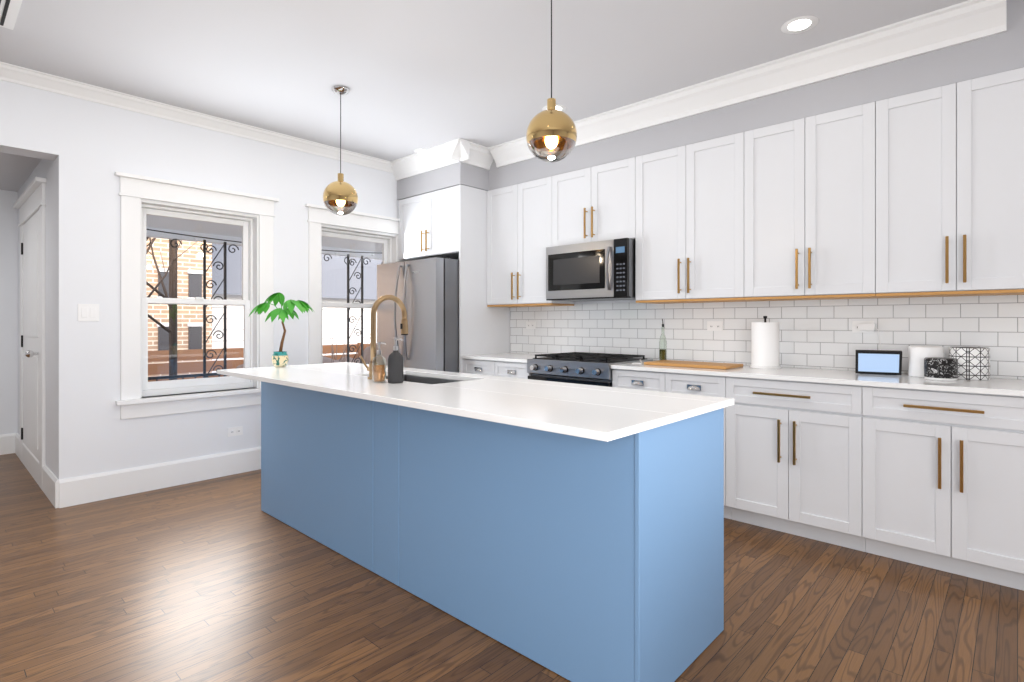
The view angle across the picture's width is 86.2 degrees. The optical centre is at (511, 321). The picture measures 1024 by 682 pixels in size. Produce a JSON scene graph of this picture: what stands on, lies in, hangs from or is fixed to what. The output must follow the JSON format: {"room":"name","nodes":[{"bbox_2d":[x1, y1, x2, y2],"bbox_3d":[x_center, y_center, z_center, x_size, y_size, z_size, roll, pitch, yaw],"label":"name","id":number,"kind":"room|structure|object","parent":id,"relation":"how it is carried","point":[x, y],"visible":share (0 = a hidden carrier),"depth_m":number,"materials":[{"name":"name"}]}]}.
{"room":"kitchen","nodes":[
{"label":"kitchen","id":0,"kind":"room"},
{"bbox_2d":[0,190,17,434],"bbox_3d":[-5.777,-0.183,3.989,0.200,2.800,3.216,0,0,43],"label":"wall","id":1,"kind":"structure","parent":0,"point":[8,317],"depth_m":5.06,"materials":[{"name":"white paint"}]},
{"bbox_2d":[0,433,11,454],"bbox_3d":[-5.697,1.125,3.915,0.018,0.183,3.216,0,0,43],"label":"baseboard","id":2,"kind":"structure","parent":1,"relation":"attached to","point":[5,439],"depth_m":5.03,"materials":[{"name":"white paint"}]},
{"bbox_2d":[0,152,41,191],"bbox_3d":[-4.955,-1.253,3.229,2.040,0.080,3.216,0,0,43],"label":"ceiling","id":3,"kind":"structure","parent":0,"point":[16,171],"depth_m":4.35,"materials":[{"name":"white paint"}]},
{"bbox_2d":[18,159,53,473],"bbox_3d":[-3.885,-0.183,4.533,2.240,2.800,0.150,0,0,43],"label":"wall","id":4,"kind":"structure","parent":0,"point":[44,169],"depth_m":3.87,"materials":[{"name":"white paint"}]},
{"bbox_2d":[13,177,45,489],"bbox_3d":[-3.876,0.092,4.381,1.380,2.250,0.060,0,0,43],"label":"door frame","id":5,"kind":"structure","parent":4,"relation":"attached to","point":[30,202],"depth_m":4.00,"materials":[{"name":"white paint"}]},
{"bbox_2d":[21,210,38,459],"bbox_3d":[-3.893,0.183,4.374,1.028,2.044,0.092,0,0,43],"label":"hall door","id":6,"kind":"structure","parent":4,"relation":"in","point":[30,341],"depth_m":4.34,"materials":[{"name":"white paint"}]},
{"bbox_2d":[12,433,55,502],"bbox_3d":[-3.786,1.125,4.326,2.190,0.183,0.018,0,0,43],"label":"baseboard","id":7,"kind":"structure","parent":4,"relation":"attached to","point":[31,463],"depth_m":4.26,"materials":[{"name":"white paint"}]},
{"bbox_2d":[0,80,397,479],"bbox_3d":[-3.007,-0.183,3.686,0.200,2.800,6.530,0,0,43],"label":"wall","id":8,"kind":"structure","parent":0,"point":[89,148],"depth_m":3.81,"materials":[{"name":"white paint"}]},
{"bbox_2d":[78,304,98,320],"bbox_3d":[-2.858,-0.063,3.693,0.008,0.116,0.116,0,0,43],"label":"switch plate","id":9,"kind":"object","parent":8,"relation":"attached to","point":[88,312],"visible":1,"depth_m":3.69,"materials":[{"name":"white plastic"}]},
{"bbox_2d":[52,447,260,507],"bbox_3d":[-2.147,1.125,4.455,0.018,0.183,2.432,0,0,43],"label":"baseboard","id":10,"kind":"structure","parent":8,"relation":"attached to","point":[63,493],"depth_m":3.94,"materials":[{"name":"white paint"}]},
{"bbox_2d":[114,171,278,419],"bbox_3d":[-2.419,-0.178,4.255,0.230,1.720,1.135,0,0,43],"label":"window","id":11,"kind":"structure","parent":8,"relation":"in","point":[257,270],"depth_m":4.17,"materials":[{"name":"white paint"}]},
{"bbox_2d":[0,62,397,180],"bbox_3d":[-3.132,-1.505,3.352,0.070,0.156,5.870,0,0,43],"label":"crown molding","id":12,"kind":"structure","parent":8,"relation":"attached to","point":[11,73],"depth_m":4.03,"materials":[{"name":"white paint"}]},
{"bbox_2d":[228,426,242,436],"bbox_3d":[-2.218,0.878,4.386,0.007,0.070,0.114,0,0,43],"label":"outlet","id":13,"kind":"object","parent":8,"relation":"attached to","point":[234,431],"visible":1,"depth_m":4.39,"materials":[{"name":"white plastic"}]},
{"bbox_2d":[304,203,406,363],"bbox_3d":[-1.482,-0.178,5.269,0.230,1.720,1.135,0,0,43],"label":"window","id":14,"kind":"structure","parent":8,"relation":"in","point":[318,215],"depth_m":5.05,"materials":[{"name":"white paint"}]},
{"bbox_2d":[392,138,471,179],"bbox_3d":[-0.784,-1.505,5.095,1.012,0.156,0.122,0,0,43],"label":"crown molding","id":15,"kind":"structure","parent":8,"relation":"attached to","point":[457,150],"depth_m":5.03,"materials":[{"name":"white paint"}]},
{"bbox_2d":[0,0,967,160],"bbox_3d":[0.044,-1.633,0.865,8.510,0.100,7.130,0,0,43],"label":"ceiling","id":16,"kind":"structure","parent":0,"point":[412,75],"depth_m":3.21,"materials":[{"name":"white paint"}]},
{"bbox_2d":[0,0,22,29],"bbox_3d":[-2.606,-1.577,2.654,0.530,0.011,0.320,0,0,43],"label":"ceiling vent","id":17,"kind":"object","parent":16,"relation":"in","point":[9,10],"visible":0.9,"depth_m":2.78,"materials":[{"name":"white paint"}]},
{"bbox_2d":[323,85,357,214],"bbox_3d":[-1.165,-1.154,3.719,0.230,0.856,0.230,0,0,43],"label":"pendant light","id":18,"kind":"object","parent":16,"relation":"hanging from","point":[340,192],"visible":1,"depth_m":3.67,"materials":[{"name":"gold metal"}]},
{"bbox_2d":[414,148,426,152],"bbox_3d":[-0.822,-1.581,5.077,0.180,0.004,0.180,0,0,43],"label":"recessed light","id":19,"kind":"object","parent":16,"relation":"in","point":[419,150],"visible":0.5,"depth_m":5.04,"materials":[{"name":"white"}]},
{"bbox_2d":[526,0,576,162],"bbox_3d":[0.179,-1.154,2.477,0.230,0.856,0.230,0,0,43],"label":"pendant light","id":20,"kind":"object","parent":16,"relation":"hanging from","point":[551,128],"visible":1,"depth_m":2.42,"materials":[{"name":"gold metal"}]},
{"bbox_2d":[542,104,565,111],"bbox_3d":[0.314,-1.581,4.067,0.180,0.004,0.180,0,0,43],"label":"recessed light","id":21,"kind":"object","parent":16,"relation":"in","point":[561,107],"visible":0.31,"depth_m":4.04,"materials":[{"name":"white"}]},
{"bbox_2d":[476,0,1006,169],"bbox_3d":[1.065,-1.505,3.870,3.610,0.156,0.122,0,0,43],"label":"crown molding","id":22,"kind":"structure","parent":16,"relation":"attached to","point":[958,23],"depth_m":3.27,"materials":[{"name":"white paint"}]},
{"bbox_2d":[781,16,818,33],"bbox_3d":[1.532,-1.581,2.915,0.180,0.004,0.180,0,0,43],"label":"recessed light","id":23,"kind":"object","parent":16,"relation":"in","point":[800,24],"visible":1,"depth_m":2.91,"materials":[{"name":"white"}]},
{"bbox_2d":[0,453,1023,681],"bbox_3d":[-0.907,1.267,1.744,11.100,0.100,7.130,0,0,43],"label":"floor","id":24,"kind":"structure","parent":0,"point":[224,579],"depth_m":2.31,"materials":[{"name":"brown wood"}]},
{"bbox_2d":[377,256,458,372],"bbox_3d":[-0.708,0.315,5.314,0.903,1.805,0.957,0,0,43],"label":"fridge","id":25,"kind":"object","parent":24,"relation":"on","point":[425,291],"visible":0.46,"depth_m":4.87,"materials":[{"name":"silver metal"}]},
{"bbox_2d":[398,184,509,372],"bbox_3d":[-0.600,-0.005,5.420,0.939,2.445,0.691,0,0,43],"label":"surround","id":26,"kind":"object","parent":24,"relation":"on","point":[451,222],"visible":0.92,"depth_m":5.06,"materials":[{"name":"white wood"}]},
{"bbox_2d":[261,374,723,681],"bbox_3d":[-0.381,0.772,2.848,2.734,0.890,0.694,0,0,43],"label":"kitchen island","id":27,"kind":"object","parent":24,"relation":"on","point":[572,532],"depth_m":2.04,"materials":[{"name":"blue wood"}]},
{"bbox_2d":[217,366,676,441],"bbox_3d":[-0.662,0.314,2.621,2.890,0.026,0.410,0,0,43],"label":"island countertop","id":28,"kind":"structure","parent":27,"relation":"on","point":[593,421],"depth_m":2.02,"materials":[{"name":"white stone"}]},
{"bbox_2d":[249,292,313,366],"bbox_3d":[-1.534,0.051,3.667,0.323,0.501,0.418,0,0,43],"label":"potted plant","id":29,"kind":"object","parent":28,"relation":"on","point":[280,358],"visible":1,"depth_m":3.63,"materials":[{"name":"plant"}]},
{"bbox_2d":[372,342,386,382],"bbox_3d":[-0.665,0.201,2.746,0.073,0.200,0.068,0,0,43],"label":"soap dispenser","id":30,"kind":"object","parent":28,"relation":"on","point":[378,373],"visible":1,"depth_m":2.73,"materials":[{"name":"brown"}]},
{"bbox_2d":[360,295,407,379],"bbox_3d":[-0.688,0.076,2.976,0.111,0.450,0.256,0,0,43],"label":"faucet","id":31,"kind":"object","parent":28,"relation":"on","point":[404,319],"visible":0.85,"depth_m":2.89,"materials":[{"name":"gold metal"}]},
{"bbox_2d":[388,338,402,382],"bbox_3d":[-0.577,0.190,2.712,0.076,0.222,0.076,0,0,43],"label":"soap","id":32,"kind":"object","parent":28,"relation":"on","point":[395,366],"visible":1,"depth_m":2.68,"materials":[{"name":"grey plastic"}]},
{"bbox_2d":[463,361,530,378],"bbox_3d":[0.060,0.772,4.859,0.786,0.890,0.618,0,0,43],"label":"base cabinet","id":33,"kind":"object","parent":24,"relation":"on","point":[513,369],"depth_m":4.61,"materials":[{"name":"white wood"}]},
{"bbox_2d":[461,353,540,364],"bbox_3d":[0.053,0.314,4.852,0.787,0.026,0.638,0,0,43],"label":"countertop","id":34,"kind":"structure","parent":33,"relation":"on","point":[522,357],"depth_m":4.78,"materials":[{"name":"white stone"}]},
{"bbox_2d":[527,352,652,386],"bbox_3d":[0.594,0.739,4.291,0.762,0.957,0.682,0,0,43],"label":"range","id":35,"kind":"object","parent":24,"relation":"on","point":[585,368],"visible":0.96,"depth_m":4.09,"materials":[{"name":"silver metal"}]},
{"bbox_2d":[612,369,712,395],"bbox_3d":[1.228,0.772,3.779,0.856,0.890,0.618,0,0,43],"label":"base cabinet","id":36,"kind":"object","parent":24,"relation":"on","point":[683,383],"depth_m":3.57,"materials":[{"name":"white wood"}]},
{"bbox_2d":[713,377,844,546],"bbox_3d":[1.757,0.772,3.290,0.824,0.890,0.618,0,0,43],"label":"base cabinet","id":37,"kind":"object","parent":24,"relation":"on","point":[784,441],"depth_m":3.08,"materials":[{"name":"white wood"}]},
{"bbox_2d":[845,385,1023,590],"bbox_3d":[2.281,0.772,2.806,0.838,0.890,0.618,0,0,43],"label":"base cabinet","id":38,"kind":"object","parent":24,"relation":"on","point":[920,471],"depth_m":2.62,"materials":[{"name":"white wood"}]},
{"bbox_2d":[611,361,1023,396],"bbox_3d":[1.986,0.314,3.064,2.943,0.026,0.638,0,0,43],"label":"countertop","id":39,"kind":"structure","parent":38,"relation":"on","point":[996,387],"depth_m":2.95,"materials":[{"name":"white stone"}]},
{"bbox_2d":[659,319,666,359],"bbox_3d":[1.135,0.138,4.112,0.055,0.326,0.056,0,0,43],"label":"oil bottle","id":40,"kind":"object","parent":39,"relation":"on","point":[663,354],"visible":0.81,"depth_m":4.10,"materials":[{"name":"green glass"}]},
{"bbox_2d":[644,360,742,369],"bbox_3d":[1.239,0.291,3.757,0.580,0.020,0.300,0,0,43],"label":"cutting board","id":41,"kind":"object","parent":39,"relation":"on","point":[696,364],"visible":1,"depth_m":3.69,"materials":[{"name":"brown wood"}]},
{"bbox_2d":[750,316,780,368],"bbox_3d":[1.660,0.131,3.586,0.184,0.340,0.184,0,0,43],"label":"paper towel","id":42,"kind":"object","parent":39,"relation":"on","point":[764,344],"visible":1,"depth_m":3.51,"materials":[{"name":"white paper"}]},
{"bbox_2d":[855,350,901,374],"bbox_3d":[2.115,0.231,3.162,0.220,0.140,0.144,0,0,31],"label":"smart display","id":43,"kind":"object","parent":39,"relation":"on","point":[887,362],"visible":1,"depth_m":3.12,"materials":[{"name":"black"}]},
{"bbox_2d":[908,346,943,376],"bbox_3d":[2.292,0.219,3.029,0.160,0.165,0.160,0,0,43],"label":"canister","id":44,"kind":"object","parent":39,"relation":"on","point":[917,355],"visible":0.62,"depth_m":2.99,"materials":[{"name":"white ceramic"}]},
{"bbox_2d":[924,357,957,380],"bbox_3d":[2.241,0.245,2.858,0.140,0.112,0.140,0,0,43],"label":"canister","id":45,"kind":"object","parent":39,"relation":"on","point":[940,369],"visible":1,"depth_m":2.81,"materials":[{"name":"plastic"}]},
{"bbox_2d":[949,347,989,379],"bbox_3d":[2.433,0.218,2.912,0.170,0.166,0.170,0,0,43],"label":"patterned canister","id":46,"kind":"object","parent":39,"relation":"on","point":[973,363],"visible":0.85,"depth_m":2.84,"materials":[{"name":"white ceramic"}]},
{"bbox_2d":[397,0,1023,199],"bbox_3d":[1.999,-1.407,3.054,8.009,0.349,0.659,0,0,43],"label":"wall","id":47,"kind":"structure","parent":0,"point":[991,55],"depth_m":3.40,"materials":[{"name":"grey paint"}]},
{"bbox_2d":[524,300,1023,379],"bbox_3d":[2.328,-0.183,3.336,8.510,2.800,0.200,0,0,43],"label":"wall","id":48,"kind":"structure","parent":0,"point":[614,301],"depth_m":4.58,"materials":[{"name":"white tile"}]},
{"bbox_2d":[487,175,573,306],"bbox_3d":[0.180,-0.693,4.953,0.834,1.070,0.319,0,0,43],"label":"upper cabinet","id":49,"kind":"object","parent":48,"relation":"attached to","point":[523,218],"depth_m":4.83,"materials":[{"name":"white wood"}]},
{"bbox_2d":[526,321,535,328],"bbox_3d":[0.177,0.030,5.170,0.114,0.070,0.008,0,0,43],"label":"outlet","id":50,"kind":"object","parent":48,"relation":"attached to","point":[530,324],"visible":1,"depth_m":5.17,"materials":[{"name":"white plastic"}]},
{"bbox_2d":[559,157,634,245],"bbox_3d":[0.733,-0.925,4.442,0.789,0.607,0.319,0,0,43],"label":"upper cabinet","id":51,"kind":"object","parent":48,"relation":"attached to","point":[597,203],"depth_m":4.28,"materials":[{"name":"white wood"}]},
{"bbox_2d":[546,238,635,301],"bbox_3d":[0.682,-0.397,4.387,0.764,0.437,0.466,0,0,43],"label":"microwave","id":52,"kind":"object","parent":51,"relation":"attached to","point":[604,270],"visible":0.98,"depth_m":4.20,"materials":[{"name":"silver metal"}]},
{"bbox_2d":[635,135,746,302],"bbox_3d":[1.312,-0.693,3.907,0.909,1.070,0.319,0,0,43],"label":"upper cabinet","id":53,"kind":"object","parent":48,"relation":"attached to","point":[683,193],"depth_m":3.79,"materials":[{"name":"white wood"}]},
{"bbox_2d":[707,321,722,330],"bbox_3d":[1.474,0.030,3.972,0.114,0.070,0.008,0,0,43],"label":"outlet","id":54,"kind":"object","parent":48,"relation":"attached to","point":[714,325],"visible":1,"depth_m":3.97,"materials":[{"name":"white plastic"}]},
{"bbox_2d":[510,295,1023,378],"bbox_3d":[1.637,0.072,3.832,4.499,0.460,0.008,0,0,43],"label":"backsplash","id":55,"kind":"structure","parent":48,"relation":"attached to","point":[816,334],"depth_m":3.62,"materials":[{"name":"white tile"}]},
{"bbox_2d":[731,105,862,301],"bbox_3d":[1.864,-0.693,3.396,0.833,1.070,0.319,0,0,43],"label":"upper cabinet","id":56,"kind":"object","parent":48,"relation":"attached to","point":[795,183],"depth_m":3.31,"materials":[{"name":"white wood"}]},
{"bbox_2d":[852,321,873,332],"bbox_3d":[2.148,0.030,3.348,0.114,0.070,0.008,0,0,43],"label":"outlet","id":57,"kind":"object","parent":48,"relation":"attached to","point":[855,326],"visible":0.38,"depth_m":3.36,"materials":[{"name":"white plastic"}]},
{"bbox_2d":[858,324,880,349],"bbox_3d":[2.156,0.126,3.300,0.117,0.233,0.050,0,0,43],"label":"adapter","id":58,"kind":"object","parent":57,"relation":"attached to","point":[866,327],"visible":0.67,"depth_m":3.31,"materials":[{"name":"white plastic"}]},
{"bbox_2d":[859,67,1023,298],"bbox_3d":[2.383,-0.693,2.917,0.818,1.070,0.319,0,0,43],"label":"upper cabinet","id":59,"kind":"object","parent":48,"relation":"attached to","point":[917,194],"depth_m":2.83,"materials":[{"name":"white wood"}]},
{"label":"outside","id":60,"kind":"structure","parent":0,"visible":0},
{"bbox_2d":[146,215,381,381],"bbox_3d":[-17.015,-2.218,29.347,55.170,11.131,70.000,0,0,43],"label":"window panes","id":61,"kind":"structure","parent":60,"point":[169,359],"depth_m":9.36,"materials":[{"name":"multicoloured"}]}
]}

